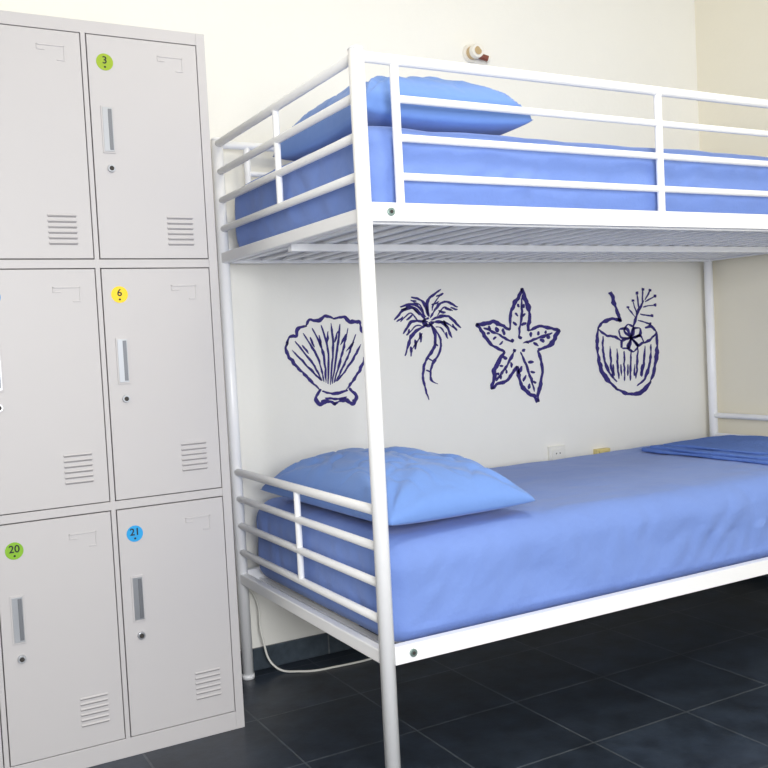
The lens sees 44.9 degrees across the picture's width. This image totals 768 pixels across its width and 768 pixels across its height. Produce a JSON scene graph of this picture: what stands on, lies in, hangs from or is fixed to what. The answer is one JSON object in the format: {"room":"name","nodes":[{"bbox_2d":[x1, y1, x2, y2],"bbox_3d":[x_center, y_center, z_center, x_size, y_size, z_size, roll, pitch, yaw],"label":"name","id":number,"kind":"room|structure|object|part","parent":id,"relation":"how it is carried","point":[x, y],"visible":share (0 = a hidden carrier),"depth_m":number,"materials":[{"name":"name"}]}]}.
{"room":"dormitory","nodes":[
{"label":"dormitory","id":0,"kind":"room"},
{"bbox_2d":[0,0,709,650],"bbox_3d":[-0.649,-0.477,2.952,4.595,2.850,0.100,-4,3,-29],"label":"wall","id":1,"kind":"structure","parent":0,"point":[257,52],"depth_m":3.40,"materials":[{"name":"paint"}]},
{"bbox_2d":[240,625,376,670],"bbox_3d":[-0.556,0.910,2.963,4.583,0.072,0.012,-4,3,-29],"label":"baseboard","id":2,"kind":"structure","parent":1,"relation":"attached to","point":[312,646],"depth_m":3.10,"materials":[{"name":"tile"}]},
{"bbox_2d":[284,314,363,405],"bbox_3d":[-0.190,-0.078,3.156,0.314,0.317,0.001,-4,3,-29],"label":"painting","id":3,"kind":"object","parent":1,"relation":"attached to","point":[326,400],"visible":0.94,"depth_m":3.16},
{"bbox_2d":[394,289,460,399],"bbox_3d":[0.163,-0.142,3.351,0.284,0.399,0.001,-4,3,-29],"label":"painting","id":4,"kind":"object","parent":1,"relation":"attached to","point":[408,305],"visible":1,"depth_m":3.35},
{"bbox_2d":[462,43,490,62],"bbox_3d":[0.347,-1.214,3.401,0.104,0.068,0.063,-4,3,-29],"label":"socket","id":5,"kind":"object","parent":1,"relation":"attached to","point":[471,53],"visible":1,"depth_m":3.39,"materials":[{"name":"white plastic"}]},
{"bbox_2d":[475,288,560,402],"bbox_3d":[0.519,-0.144,3.549,0.405,0.445,0.001,-4,3,-29],"label":"painting","id":6,"kind":"object","parent":1,"relation":"attached to","point":[516,369],"visible":1,"depth_m":3.55},
{"bbox_2d":[547,445,565,460],"bbox_3d":[0.677,0.282,3.636,0.080,0.080,0.016,-4,3,-29],"label":"wall outlet","id":7,"kind":"object","parent":1,"relation":"attached to","point":[554,452],"visible":0.74,"depth_m":3.63,"materials":[{"name":"white plastic"}]},
{"bbox_2d":[593,448,609,453],"bbox_3d":[0.879,0.282,3.741,0.070,0.045,0.030,-4,3,-29],"label":"junction box","id":8,"kind":"object","parent":1,"relation":"attached to","point":[600,450],"visible":0.48,"depth_m":3.73,"materials":[{"name":"yellow plastic"}]},
{"bbox_2d":[595,288,658,395],"bbox_3d":[1.001,-0.171,3.817,0.350,0.446,0.001,-4,3,-29],"label":"painting","id":9,"kind":"object","parent":1,"relation":"attached to","point":[629,334],"visible":1,"depth_m":3.83},
{"bbox_2d":[88,576,767,767],"bbox_3d":[0.497,1.027,1.097,4.795,0.100,4.500,-4,3,-29],"label":"floor","id":10,"kind":"structure","parent":0,"point":[681,681],"depth_m":2.66,"materials":[{"name":"tile"}]},
{"bbox_2d":[0,10,244,767],"bbox_3d":[-0.939,0.035,2.489,0.936,1.900,0.409,-4,3,-29],"label":"tall cabinet","id":11,"kind":"object","parent":10,"relation":"on","point":[120,638],"visible":1,"depth_m":2.39,"materials":[{"name":"grey metal"}]},
{"bbox_3d":[-1.076,0.656,2.204,0.285,0.596,0.026,-4,3,-29],"label":"door","id":12,"kind":"part","parent":11,"relation":"part of","materials":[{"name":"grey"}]},
{"bbox_3d":[-0.879,-0.593,2.293,0.279,0.566,0.026,-4,3,-29],"label":"door","id":13,"kind":"part","parent":11,"relation":"part of","materials":[{"name":"grey metal"}]},
{"bbox_3d":[-0.848,0.014,2.321,0.279,0.596,0.026,-4,3,-29],"label":"door","id":14,"kind":"part","parent":11,"relation":"part of","materials":[{"name":"grey metal"}]},
{"bbox_3d":[-0.815,0.636,2.349,0.279,0.596,0.026,-4,3,-29],"label":"door","id":15,"kind":"part","parent":11,"relation":"part of","materials":[{"name":"grey metal"}]},
{"bbox_3d":[-0.618,-0.613,2.438,0.285,0.566,0.026,-4,3,-29],"label":"door","id":16,"kind":"part","parent":11,"relation":"part of","materials":[{"name":"grey metal"}]},
{"bbox_3d":[-0.587,-0.006,2.466,0.285,0.596,0.026,-4,3,-29],"label":"door","id":17,"kind":"part","parent":11,"relation":"part of","materials":[{"name":"grey metal"}]},
{"bbox_3d":[-0.555,0.616,2.494,0.285,0.596,0.026,-4,3,-29],"label":"door","id":18,"kind":"part","parent":11,"relation":"part of","materials":[{"name":"grey metal"}]},
{"bbox_2d":[236,576,371,672],"bbox_3d":[-0.043,0.745,3.148,0.923,0.334,0.135,-4,3,-29],"label":"power cable","id":19,"kind":"object","parent":10,"relation":"on","point":[250,590],"visible":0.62,"depth_m":3.00,"materials":[{"name":"white plastic"}]},
{"bbox_2d":[210,45,767,767],"bbox_3d":[0.691,0.022,3.042,2.194,1.708,0.980,-4,3,-29],"label":"bunk bed","id":20,"kind":"object","parent":10,"relation":"on","point":[591,235],"visible":0.8,"depth_m":2.46,"materials":[{"name":"white metal"}]},
{"bbox_2d":[235,126,767,255],"bbox_3d":[0.658,-0.569,3.014,2.111,0.226,0.911,-4,3,-29],"label":"mattress","id":21,"kind":"object","parent":20,"relation":"on","point":[421,158],"visible":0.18,"depth_m":2.40,"materials":[{"name":"blue fabric"}]},
{"bbox_2d":[272,76,531,160],"bbox_3d":[0.029,-0.710,2.515,0.485,0.166,0.585,-4,3,-28],"label":"pillow","id":22,"kind":"object","parent":21,"relation":"on","point":[338,125],"visible":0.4,"depth_m":2.31,"materials":[{"name":"blue fabric"}]},
{"bbox_2d":[256,446,767,642],"bbox_3d":[0.709,0.422,3.059,2.108,0.268,0.908,-4,3,-29],"label":"mattress","id":23,"kind":"object","parent":20,"relation":"on","point":[605,523],"visible":0.88,"depth_m":2.50,"materials":[{"name":"blue fabric"}]},
{"bbox_2d":[260,446,536,525],"bbox_3d":[0.006,0.261,2.605,0.444,0.166,0.765,-4,3,-31],"label":"pillow","id":24,"kind":"object","parent":23,"relation":"on","point":[422,486],"visible":0.8,"depth_m":2.37,"materials":[{"name":"blue fabric"}]},
{"bbox_2d":[642,435,767,464],"bbox_3d":[1.331,0.225,3.310,0.477,0.036,0.679,-4,3,-29],"label":"folded blanket","id":25,"kind":"object","parent":23,"relation":"on","point":[750,449],"visible":1,"depth_m":3.31,"materials":[{"name":"blue fabric"}]},
{"bbox_2d":[694,0,767,435],"bbox_3d":[2.469,-0.602,2.168,0.100,2.850,4.500,-4,3,-29],"label":"wall","id":26,"kind":"structure","parent":0,"point":[732,35],"depth_m":3.85,"materials":[{"name":"beige paint"}]}
]}

